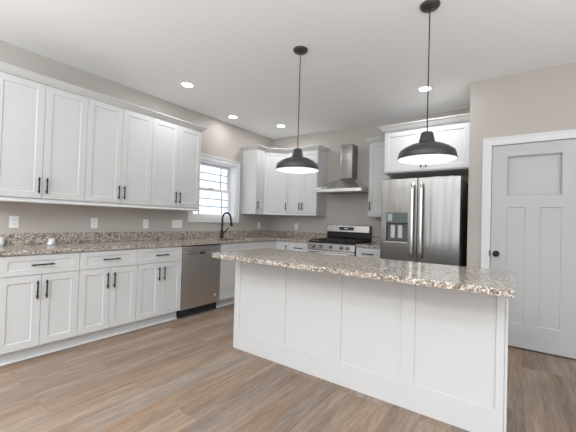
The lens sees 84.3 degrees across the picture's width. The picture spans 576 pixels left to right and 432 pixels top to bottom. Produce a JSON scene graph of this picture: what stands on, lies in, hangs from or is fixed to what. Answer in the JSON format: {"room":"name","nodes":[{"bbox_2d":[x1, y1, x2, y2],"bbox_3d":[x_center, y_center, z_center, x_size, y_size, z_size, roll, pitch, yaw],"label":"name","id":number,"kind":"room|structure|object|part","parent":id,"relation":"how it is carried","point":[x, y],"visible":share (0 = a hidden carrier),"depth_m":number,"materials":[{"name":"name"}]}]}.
{"room":"kitchen","nodes":[
{"label":"kitchen","id":0,"kind":"room"},
{"bbox_2d":[0,40,272,232],"bbox_3d":[-3.021,-0.228,2.561,0.200,2.783,9.000,1,-1,35],"label":"wall","id":1,"kind":"structure","parent":0,"point":[221,139],"depth_m":3.80,"materials":[{"name":"grey paint"}]},
{"bbox_2d":[9,216,18,227],"bbox_3d":[-2.582,0.056,3.002,0.009,0.115,0.072,1,-1,35],"label":"wall outlet","id":2,"kind":"object","parent":1,"relation":"attached to","point":[13,220],"visible":1,"depth_m":3.00,"materials":[{"name":"white plastic"}]},
{"bbox_2d":[0,71,87,201],"bbox_3d":[-2.353,-0.683,3.000,0.361,1.055,0.712,1,-1,35],"label":"upper cabinet","id":3,"kind":"object","parent":1,"relation":"attached to","point":[43,128],"visible":0.99,"depth_m":2.90,"materials":[{"name":"grey paint"}]},
{"bbox_3d":[-2.348,-0.686,2.778,0.020,1.043,0.353,1,-1,35],"label":"door","id":4,"kind":"part","parent":3,"relation":"part of","materials":[{"name":"grey paint"}]},
{"bbox_3d":[-2.141,-0.676,3.068,0.020,1.043,0.353,1,-1,35],"label":"door","id":5,"kind":"part","parent":3,"relation":"part of","materials":[{"name":"grey paint"}]},
{"bbox_2d":[0,197,199,210],"bbox_3d":[-1.967,-0.117,3.582,0.331,0.036,2.154,1,-1,35],"label":"trim","id":6,"kind":"structure","parent":3,"relation":"attached to","point":[8,199],"depth_m":3.22,"materials":[{"name":"grey paint"}]},
{"bbox_2d":[0,61,206,131],"bbox_3d":[-1.917,-1.218,3.586,0.376,0.058,2.244,1,-1,35],"label":"trim","id":7,"kind":"structure","parent":3,"relation":"attached to","point":[5,67],"depth_m":3.20,"materials":[{"name":"grey paint"}]},
{"bbox_2d":[90,218,97,227],"bbox_3d":[-2.175,0.079,3.573,0.009,0.115,0.072,1,-1,35],"label":"wall outlet","id":8,"kind":"object","parent":1,"relation":"attached to","point":[94,221],"visible":1,"depth_m":3.57,"materials":[{"name":"white plastic"}]},
{"bbox_2d":[84,98,152,205],"bbox_3d":[-1.940,-0.662,3.580,0.361,1.055,0.711,1,-1,35],"label":"upper cabinet","id":9,"kind":"object","parent":1,"relation":"attached to","point":[119,140],"visible":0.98,"depth_m":3.46,"materials":[{"name":"grey paint"}]},
{"bbox_3d":[-1.934,-0.666,3.358,0.020,1.043,0.353,1,-1,35],"label":"door","id":10,"kind":"part","parent":9,"relation":"part of","materials":[{"name":"grey paint"}]},
{"bbox_3d":[-1.728,-0.655,3.648,0.020,1.043,0.353,1,-1,35],"label":"door","id":11,"kind":"part","parent":9,"relation":"part of","materials":[{"name":"grey paint"}]},
{"bbox_2d":[143,219,148,227],"bbox_3d":[-1.819,0.102,4.074,0.009,0.115,0.072,1,-1,35],"label":"wall outlet","id":12,"kind":"object","parent":1,"relation":"attached to","point":[145,221],"visible":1,"depth_m":4.07,"materials":[{"name":"white plastic"}]},
{"bbox_2d":[0,230,326,244],"bbox_3d":[-1.021,0.278,4.109,1.271,0.107,4.129,1,-1,35],"label":"backsplash","id":13,"kind":"structure","parent":1,"relation":"attached to","point":[10,238],"depth_m":3.91,"materials":[{"name":"stone"}]},
{"bbox_2d":[150,118,201,208],"bbox_3d":[-1.526,-0.641,4.161,0.361,1.055,0.714,1,-1,35],"label":"upper cabinet","id":14,"kind":"object","parent":1,"relation":"attached to","point":[176,149],"visible":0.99,"depth_m":4.04,"materials":[{"name":"grey paint"}]},
{"bbox_3d":[-1.521,-0.645,3.938,0.020,1.043,0.354,1,-1,35],"label":"door","id":15,"kind":"part","parent":14,"relation":"part of","materials":[{"name":"grey paint"}]},
{"bbox_3d":[-1.313,-0.634,4.229,0.020,1.043,0.354,1,-1,35],"label":"door","id":16,"kind":"part","parent":14,"relation":"part of","materials":[{"name":"grey paint"}]},
{"bbox_2d":[172,220,181,227],"bbox_3d":[-1.548,0.111,4.450,0.014,0.115,0.164,1,-1,35],"label":"wall outlet","id":17,"kind":"object","parent":1,"relation":"attached to","point":[175,223],"visible":1,"depth_m":4.44,"materials":[{"name":"white plastic"}]},
{"bbox_2d":[188,153,240,222],"bbox_3d":[-1.210,-0.412,5.071,0.228,1.032,1.029,1,-1,35],"label":"window","id":18,"kind":"structure","parent":1,"relation":"in","point":[232,168],"depth_m":5.29,"materials":[{"name":"white paint"}]},
{"bbox_3d":[-1.242,-0.212,5.086,0.032,0.442,0.839,1,-1,35],"label":"sash","id":19,"kind":"part","parent":18,"relation":"part of","materials":[{"name":"white paint"}]},
{"bbox_2d":[198,193,227,214],"bbox_3d":[-1.236,-0.212,5.081,0.008,0.366,0.749,1,-1,35],"label":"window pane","id":20,"kind":"object","parent":18,"relation":"attached to","point":[221,207],"depth_m":5.19,"materials":[{"name":"grey"}]},
{"bbox_2d":[200,169,226,189],"bbox_3d":[-1.254,-0.621,5.109,0.008,0.349,0.749,1,-1,35],"label":"grille","id":21,"kind":"object","parent":18,"relation":"attached to","point":[220,175],"depth_m":5.29,"materials":[{"name":"grey plastic"}]},
{"bbox_3d":[-1.260,-0.621,5.114,0.032,0.425,0.839,1,-1,35],"label":"sash","id":22,"kind":"part","parent":18,"relation":"part of","materials":[{"name":"white paint"}]},
{"bbox_2d":[241,149,264,211],"bbox_3d":[-0.583,-0.594,5.484,0.361,1.055,0.209,1,-1,35],"label":"upper cabinet","id":23,"kind":"object","parent":1,"relation":"attached to","point":[253,175],"visible":0.99,"depth_m":5.41,"materials":[{"name":"grey paint"}]},
{"bbox_3d":[-0.474,-0.592,5.407,0.020,1.043,0.207,1,-1,35],"label":"door","id":24,"kind":"part","parent":23,"relation":"part of","materials":[{"name":"grey paint"}]},
{"bbox_2d":[0,0,575,139],"bbox_3d":[0.115,-1.613,0.377,7.800,0.100,9.400,1,-1,35],"label":"ceiling","id":25,"kind":"structure","parent":0,"point":[365,62],"depth_m":2.90,"materials":[{"name":"white paint"}]},
{"bbox_2d":[180,82,194,87],"bbox_3d":[-1.189,-1.546,3.760,0.168,0.006,0.168,1,-1,35],"label":"recessed light","id":26,"kind":"object","parent":25,"relation":"in","point":[184,84],"visible":1,"depth_m":3.75,"materials":[{"name":"white paint"}]},
{"bbox_2d":[227,115,238,118],"bbox_3d":[-0.845,-1.518,4.890,0.168,0.006,0.168,1,-1,35],"label":"recessed light","id":27,"kind":"object","parent":25,"relation":"in","point":[229,116],"visible":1,"depth_m":4.88,"materials":[{"name":"white paint"}]},
{"bbox_2d":[275,46,318,173],"bbox_3d":[0.099,-0.969,2.910,0.398,1.110,0.398,1,-1,35],"label":"pendant lamp","id":28,"kind":"object","parent":25,"relation":"hanging from","point":[296,164],"visible":1,"depth_m":2.87,"materials":[{"name":"grey metal"}]},
{"bbox_3d":[0.086,-0.516,2.903,0.398,0.202,0.398,1,-1,35],"label":"lamp shade","id":29,"kind":"part","parent":28,"relation":"part of","materials":[{"name":"grey metal"}]},
{"bbox_3d":[0.102,-1.054,2.912,0.008,0.880,0.008,1,-1,35],"label":"cord","id":30,"kind":"part","parent":28,"relation":"part of","materials":[{"name":"grey plastic"}]},
{"bbox_2d":[417,86,432,91],"bbox_3d":[1.583,-1.467,3.680,0.168,0.006,0.168,1,-1,35],"label":"recessed light","id":31,"kind":"object","parent":25,"relation":"in","point":[423,88],"visible":0.9,"depth_m":3.67,"materials":[{"name":"white paint"}]},
{"bbox_2d":[397,0,457,164],"bbox_3d":[0.999,-0.953,2.268,0.398,1.110,0.398,1,-1,35],"label":"pendant lamp","id":32,"kind":"object","parent":25,"relation":"hanging from","point":[427,151],"visible":1,"depth_m":2.24,"materials":[{"name":"grey metal"}]},
{"bbox_3d":[0.986,-0.499,2.261,0.398,0.202,0.398,1,-1,35],"label":"lamp shade","id":33,"kind":"part","parent":32,"relation":"part of","materials":[{"name":"grey metal"}]},
{"bbox_3d":[1.002,-1.038,2.269,0.008,0.880,0.008,1,-1,35],"label":"cord","id":34,"kind":"part","parent":32,"relation":"part of","materials":[{"name":"grey plastic"}]},
{"bbox_2d":[0,303,575,431],"bbox_3d":[0.031,1.268,0.333,7.800,0.100,9.400,1,-1,35],"label":"floor","id":35,"kind":"structure","parent":0,"point":[184,374],"depth_m":2.22,"materials":[{"name":"brown wood"}]},
{"bbox_2d":[0,252,79,363],"bbox_3d":[-2.310,0.749,2.834,0.666,0.877,0.564,1,-1,35],"label":"base cabinet","id":36,"kind":"object","parent":35,"relation":"on","point":[39,292],"visible":0.99,"depth_m":2.65,"materials":[{"name":"grey paint"}]},
{"bbox_3d":[-2.160,0.779,2.552,0.020,0.590,0.279,1,-1,35],"label":"door","id":37,"kind":"part","parent":36,"relation":"part of","materials":[{"name":"grey paint"}]},
{"bbox_3d":[-2.069,0.608,2.627,0.037,0.150,0.016,1,-1,35],"label":"handle","id":38,"kind":"part","parent":36,"relation":"part of","materials":[{"name":"brown metal"}]},
{"bbox_3d":[-2.067,0.405,2.673,0.020,0.160,0.562,1,-1,35],"label":"drawer","id":39,"kind":"part","parent":36,"relation":"part of","materials":[{"name":"grey paint"}]},
{"bbox_3d":[-2.044,0.404,2.656,0.037,0.016,0.160,1,-1,35],"label":"handle","id":40,"kind":"part","parent":36,"relation":"part of","materials":[{"name":"brown metal"}]},
{"bbox_3d":[-2.031,0.610,2.679,0.037,0.150,0.016,1,-1,35],"label":"handle","id":41,"kind":"part","parent":36,"relation":"part of","materials":[{"name":"brown metal"}]},
{"bbox_3d":[-1.996,0.788,2.782,0.020,0.590,0.279,1,-1,35],"label":"door","id":42,"kind":"part","parent":36,"relation":"part of","materials":[{"name":"grey paint"}]},
{"bbox_2d":[73,248,137,343],"bbox_3d":[-1.987,0.765,3.287,0.666,0.877,0.548,1,-1,35],"label":"base cabinet","id":43,"kind":"object","parent":35,"relation":"on","point":[107,287],"visible":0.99,"depth_m":3.09,"materials":[{"name":"grey paint"}]},
{"bbox_3d":[-1.835,0.796,3.009,0.020,0.590,0.271,1,-1,35],"label":"door","id":44,"kind":"part","parent":43,"relation":"part of","materials":[{"name":"grey paint"}]},
{"bbox_3d":[-1.744,0.421,3.126,0.020,0.160,0.546,1,-1,35],"label":"drawer","id":45,"kind":"part","parent":43,"relation":"part of","materials":[{"name":"grey paint"}]},
{"bbox_3d":[-1.676,0.804,3.232,0.020,0.590,0.271,1,-1,35],"label":"door","id":46,"kind":"part","parent":43,"relation":"part of","materials":[{"name":"grey paint"}]},
{"bbox_2d":[0,302,233,365],"bbox_3d":[-0.981,1.231,3.711,0.716,0.020,3.564,1,-1,35],"label":"trim","id":47,"kind":"structure","parent":35,"relation":"on","point":[133,329],"depth_m":3.00,"materials":[{"name":"white paint"}]},
{"bbox_2d":[131,246,181,328],"bbox_3d":[-1.669,0.782,3.734,0.666,0.877,0.548,1,-1,35],"label":"base cabinet","id":48,"kind":"object","parent":35,"relation":"on","point":[159,269],"visible":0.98,"depth_m":3.54,"materials":[{"name":"grey paint"}]},
{"bbox_3d":[-1.516,0.812,3.456,0.020,0.590,0.271,1,-1,35],"label":"door","id":49,"kind":"part","parent":48,"relation":"part of","materials":[{"name":"grey paint"}]},
{"bbox_3d":[-1.426,0.437,3.573,0.020,0.160,0.546,1,-1,35],"label":"drawer","id":50,"kind":"part","parent":48,"relation":"part of","materials":[{"name":"grey paint"}]},
{"bbox_3d":[-1.357,0.820,3.679,0.020,0.590,0.271,1,-1,35],"label":"door","id":51,"kind":"part","parent":48,"relation":"part of","materials":[{"name":"grey paint"}]},
{"bbox_2d":[177,244,220,318],"bbox_3d":[-1.336,0.799,4.210,0.618,0.871,0.600,1,-1,35],"label":"dishwasher","id":52,"kind":"object","parent":35,"relation":"on","point":[200,274],"visible":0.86,"depth_m":4.00,"materials":[{"name":"silver metal"}]},
{"bbox_3d":[-1.149,1.191,4.062,0.015,0.095,0.596,1,-1,35],"label":"toe panel","id":53,"kind":"part","parent":52,"relation":"part of","materials":[{"name":"black"}]},
{"bbox_3d":[-1.079,0.447,4.039,0.012,0.012,0.476,1,-1,35],"label":"handle","id":54,"kind":"part","parent":52,"relation":"part of","materials":[{"name":"metal"}]},
{"bbox_2d":[216,241,264,305],"bbox_3d":[-0.885,0.821,4.835,0.666,0.877,0.930,1,-1,35],"label":"base cabinet","id":55,"kind":"object","parent":35,"relation":"on","point":[227,267],"visible":0.21,"depth_m":4.44,"materials":[{"name":"grey paint"}]},
{"bbox_3d":[-0.788,0.849,4.479,0.020,0.590,0.462,1,-1,35],"label":"door","id":56,"kind":"part","parent":55,"relation":"part of","materials":[{"name":"grey paint"}]},
{"bbox_3d":[-0.642,0.477,4.674,0.020,0.160,0.928,1,-1,35],"label":"drawer","id":57,"kind":"part","parent":55,"relation":"part of","materials":[{"name":"grey paint"}]},
{"bbox_2d":[264,241,289,249],"bbox_3d":[-0.255,0.850,5.518,0.898,0.877,0.912,1,-1,35],"label":"base cabinet","id":58,"kind":"object","parent":35,"relation":"on","point":[284,245],"visible":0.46,"depth_m":5.19,"materials":[{"name":"grey paint"}]},
{"bbox_2d":[0,230,326,255],"bbox_3d":[-1.022,0.295,4.109,1.271,0.142,4.129,1,-1,35],"label":"countertop","id":59,"kind":"structure","parent":58,"relation":"on","point":[15,243],"depth_m":3.67,"materials":[{"name":"stone"}]},
{"bbox_2d":[0,237,4,245],"bbox_3d":[-2.604,0.229,2.881,0.060,0.075,0.060,1,-1,35],"label":"glass jar","id":60,"kind":"object","parent":59,"relation":"on","point":[2,239],"visible":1,"depth_m":2.87,"materials":[{"name":"white"}]},
{"bbox_2d":[48,238,54,243],"bbox_3d":[-2.361,0.250,3.179,0.060,0.055,0.060,1,-1,35],"label":"glass jar","id":61,"kind":"object","parent":59,"relation":"on","point":[49,239],"visible":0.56,"depth_m":3.15,"materials":[{"name":"white"}]},
{"bbox_2d":[220,212,232,237],"bbox_3d":[-0.953,0.141,4.959,0.256,0.410,0.074,1,-1,35],"label":"faucet","id":62,"kind":"object","parent":59,"relation":"on","point":[222,232],"visible":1,"depth_m":4.99,"materials":[{"name":"black metal"}]},
{"bbox_3d":[-0.957,0.091,4.957,0.217,0.310,0.028,1,-1,35],"label":"spout","id":63,"kind":"part","parent":62,"relation":"part of","materials":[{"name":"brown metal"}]},
{"bbox_3d":[-0.298,0.792,5.164,0.020,0.754,0.281,1,-1,35],"label":"door","id":64,"kind":"part","parent":58,"relation":"part of","materials":[{"name":"grey paint"}]},
{"bbox_3d":[-0.092,0.798,5.204,0.265,0.754,0.020,1,-1,35],"label":"door","id":65,"kind":"part","parent":58,"relation":"part of","materials":[{"name":"grey paint"}]},
{"bbox_2d":[289,242,307,251],"bbox_3d":[0.334,0.863,5.249,0.371,0.877,0.666,1,-1,35],"label":"base cabinet","id":66,"kind":"object","parent":35,"relation":"on","point":[295,246],"visible":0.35,"depth_m":5.02,"materials":[{"name":"grey paint"}]},
{"bbox_2d":[307,225,371,255],"bbox_3d":[0.771,0.727,4.876,0.762,1.165,0.721,1,-1,35],"label":"range","id":67,"kind":"object","parent":35,"relation":"on","point":[341,239],"visible":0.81,"depth_m":4.85,"materials":[{"name":"metal"}]},
{"bbox_3d":[0.586,0.548,4.611,0.682,0.028,0.065,1,-1,35],"label":"handle","id":68,"kind":"part","parent":67,"relation":"part of","materials":[{"name":"metal"}]},
{"bbox_3d":[0.610,0.790,4.651,0.754,0.562,0.043,1,-1,35],"label":"oven door","id":69,"kind":"part","parent":67,"relation":"part of","materials":[{"name":"metal"}]},
{"bbox_3d":[0.620,0.454,4.657,0.762,0.094,0.044,1,-1,35],"label":"control panel","id":70,"kind":"part","parent":67,"relation":"part of","materials":[{"name":"metal"}]},
{"bbox_2d":[309,240,370,244],"bbox_3d":[0.807,0.402,4.918,0.762,0.027,0.625,1,-1,35],"label":"cooktop","id":71,"kind":"object","parent":67,"relation":"in","point":[316,242],"depth_m":4.71,"materials":[{"name":"black glass"}]},
{"bbox_2d":[356,247,379,258],"bbox_3d":[1.259,0.879,4.589,0.357,0.877,0.666,1,-1,35],"label":"base cabinet","id":72,"kind":"object","parent":35,"relation":"on","point":[360,251],"visible":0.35,"depth_m":4.35,"materials":[{"name":"grey paint"}]},
{"bbox_2d":[356,236,380,247],"bbox_3d":[1.300,0.370,4.592,0.405,0.142,0.644,1,-1,35],"label":"countertop","id":73,"kind":"structure","parent":72,"relation":"on","point":[376,240],"depth_m":4.51,"materials":[{"name":"stone"}]},
{"bbox_2d":[233,261,508,431],"bbox_3d":[0.488,0.827,2.582,2.135,0.878,0.440,1,-1,35],"label":"kitchen island","id":74,"kind":"object","parent":35,"relation":"on","point":[440,354],"visible":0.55,"depth_m":2.18,"materials":[{"name":"grey paint"}]},
{"bbox_2d":[212,248,514,297],"bbox_3d":[0.425,0.365,2.454,2.156,0.035,0.816,1,-1,35],"label":"island countertop","id":75,"kind":"structure","parent":74,"relation":"on","point":[460,278],"depth_m":2.10,"materials":[{"name":"stone"}]},
{"bbox_3d":[1.364,0.843,1.995,0.012,0.878,0.379,1,-1,35],"label":"panel","id":76,"kind":"part","parent":74,"relation":"part of","materials":[{"name":"grey paint"}]},
{"bbox_3d":[1.242,0.837,1.813,0.014,0.878,0.058,1,-1,35],"label":"corner post","id":77,"kind":"part","parent":74,"relation":"part of","materials":[{"name":"grey paint"}]},
{"bbox_2d":[380,175,467,266],"bbox_3d":[1.746,0.437,4.061,0.884,1.775,0.930,1,-1,35],"label":"refrigerator","id":78,"kind":"object","parent":35,"relation":"on","point":[424,219],"visible":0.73,"depth_m":3.70,"materials":[{"name":"grey metal"}]},
{"bbox_3d":[1.327,0.021,3.886,0.257,0.129,0.004,1,-1,35],"label":"dispenser panel","id":79,"kind":"part","parent":78,"relation":"part of","materials":[{"name":"grey plastic"}]},
{"bbox_3d":[1.367,0.060,3.912,0.429,1.032,0.085,1,-1,35],"label":"door","id":80,"kind":"part","parent":78,"relation":"part of","materials":[{"name":"metal"}]},
{"bbox_3d":[1.460,0.051,3.750,0.040,0.881,0.070,1,-1,35],"label":"handle","id":81,"kind":"part","parent":78,"relation":"part of","materials":[{"name":"metal"}]},
{"bbox_3d":[1.540,0.053,3.693,0.040,0.881,0.070,1,-1,35],"label":"handle","id":82,"kind":"part","parent":78,"relation":"part of","materials":[{"name":"metal"}]},
{"bbox_3d":[1.728,0.067,3.654,0.451,1.032,0.085,1,-1,35],"label":"door","id":83,"kind":"part","parent":78,"relation":"part of","materials":[{"name":"metal"}]},
{"bbox_2d":[270,108,469,242],"bbox_3d":[2.660,-0.039,4.158,7.600,2.783,0.200,1,-1,35],"label":"wall","id":84,"kind":"structure","parent":0,"point":[345,209],"depth_m":5.32,"materials":[{"name":"grey paint"}]},
{"bbox_2d":[263,152,288,212],"bbox_3d":[-0.240,-0.580,5.742,0.621,1.055,0.615,1,-1,35],"label":"upper cabinet","id":85,"kind":"object","parent":84,"relation":"attached to","point":[275,182],"visible":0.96,"depth_m":5.52,"materials":[{"name":"grey paint"}]},
{"bbox_2d":[241,212,325,215],"bbox_3d":[-0.086,-0.034,5.410,1.460,0.036,0.319,2,-1,6],"label":"trim","id":86,"kind":"structure","parent":85,"relation":"attached to","point":[261,213],"depth_m":5.42,"materials":[{"name":"grey paint"}]},
{"bbox_2d":[241,144,329,152],"bbox_3d":[-0.050,-1.137,5.385,1.521,0.058,0.359,2,-1,6],"label":"trim","id":87,"kind":"structure","parent":85,"relation":"attached to","point":[314,147],"depth_m":5.39,"materials":[{"name":"grey paint"}]},
{"bbox_2d":[287,149,326,213],"bbox_3d":[0.319,-0.568,5.499,0.590,1.055,0.361,1,-1,35],"label":"upper cabinet","id":88,"kind":"object","parent":84,"relation":"attached to","point":[302,197],"visible":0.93,"depth_m":5.35,"materials":[{"name":"grey paint"}]},
{"bbox_3d":[0.121,-0.574,5.476,0.292,1.043,0.020,1,-1,35],"label":"door","id":89,"kind":"part","parent":88,"relation":"part of","materials":[{"name":"grey paint"}]},
{"bbox_3d":[0.361,-0.569,5.304,0.292,1.043,0.020,1,-1,35],"label":"door","id":90,"kind":"part","parent":88,"relation":"part of","materials":[{"name":"grey paint"}]},
{"bbox_2d":[315,144,368,194],"bbox_3d":[0.892,-0.748,5.012,0.758,0.779,0.499,1,-1,35],"label":"range hood","id":91,"kind":"object","parent":84,"relation":"attached to","point":[348,183],"visible":0.91,"depth_m":5.01,"materials":[{"name":"metal"}]},
{"bbox_2d":[372,236,380,242],"bbox_3d":[1.481,0.361,4.846,0.405,0.107,0.021,1,-1,35],"label":"backsplash","id":92,"kind":"structure","parent":84,"relation":"attached to","point":[375,239],"depth_m":4.91,"materials":[{"name":"stone"}]},
{"bbox_2d":[368,142,394,213],"bbox_3d":[1.404,-0.548,4.725,0.311,1.055,0.361,1,-1,35],"label":"upper cabinet","id":93,"kind":"object","parent":84,"relation":"attached to","point":[376,161],"visible":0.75,"depth_m":4.64,"materials":[{"name":"grey paint"}]},
{"bbox_2d":[367,214,380,216],"bbox_3d":[1.394,-0.002,4.731,0.319,0.036,0.331,1,-1,35],"label":"trim","id":94,"kind":"structure","parent":93,"relation":"attached to","point":[369,215],"depth_m":4.63,"materials":[{"name":"grey paint"}]},
{"bbox_2d":[366,136,383,142],"bbox_3d":[1.373,-1.105,4.758,0.312,0.058,0.376,1,-1,35],"label":"trim","id":95,"kind":"structure","parent":93,"relation":"attached to","point":[374,139],"depth_m":4.63,"materials":[{"name":"grey paint"}]},
{"bbox_2d":[384,122,469,178],"bbox_3d":[1.872,-0.828,4.214,1.028,0.545,0.666,1,-1,35],"label":"upper cabinet","id":96,"kind":"object","parent":84,"relation":"attached to","point":[456,135],"visible":0.54,"depth_m":4.02,"materials":[{"name":"grey paint"}]},
{"bbox_3d":[1.502,-0.839,4.126,0.496,0.520,0.020,1,-1,35],"label":"door","id":97,"kind":"part","parent":96,"relation":"part of","materials":[{"name":"grey paint"}]},
{"bbox_2d":[378,113,469,133],"bbox_3d":[1.849,-1.138,4.227,1.091,0.075,0.691,1,-1,35],"label":"trim","id":98,"kind":"structure","parent":96,"relation":"attached to","point":[462,117],"depth_m":3.94,"materials":[{"name":"grey paint"}]},
{"bbox_3d":[1.909,-0.832,3.837,0.496,0.520,0.020,1,-1,35],"label":"door","id":99,"kind":"part","parent":96,"relation":"part of","materials":[{"name":"grey paint"}]},
{"bbox_2d":[467,62,575,267],"bbox_3d":[3.828,-0.028,2.670,3.970,2.783,0.864,1,-1,35],"label":"wall","id":100,"kind":"structure","parent":0,"point":[540,100],"depth_m":3.27,"materials":[{"name":"grey paint"}]},
{"bbox_2d":[481,129,575,268],"bbox_3d":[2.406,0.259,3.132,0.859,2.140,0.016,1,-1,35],"label":"trim","id":101,"kind":"structure","parent":100,"relation":"attached to","point":[572,134],"depth_m":3.34,"materials":[{"name":"white paint"}]},
{"bbox_2d":[489,139,575,358],"bbox_3d":[2.403,0.293,3.131,0.720,2.044,0.104,1,-1,35],"label":"door","id":102,"kind":"structure","parent":100,"relation":"in","point":[533,201],"depth_m":3.12,"materials":[{"name":"grey paint"}]},
{"bbox_3d":[2.146,0.390,3.288,0.062,0.062,0.067,1,-1,35],"label":"knob","id":103,"kind":"part","parent":102,"relation":"part of","materials":[{"name":"brown metal"}]},
{"label":"outside","id":104,"kind":"structure","parent":0,"visible":0},
{"bbox_2d":[193,165,225,214],"bbox_3d":[-3.429,-0.303,7.154,0.200,4.250,10.000,1,-1,35],"label":"sky","id":105,"kind":"structure","parent":104,"point":[207,184],"depth_m":8.83,"materials":[{"name":"white"}]}
]}

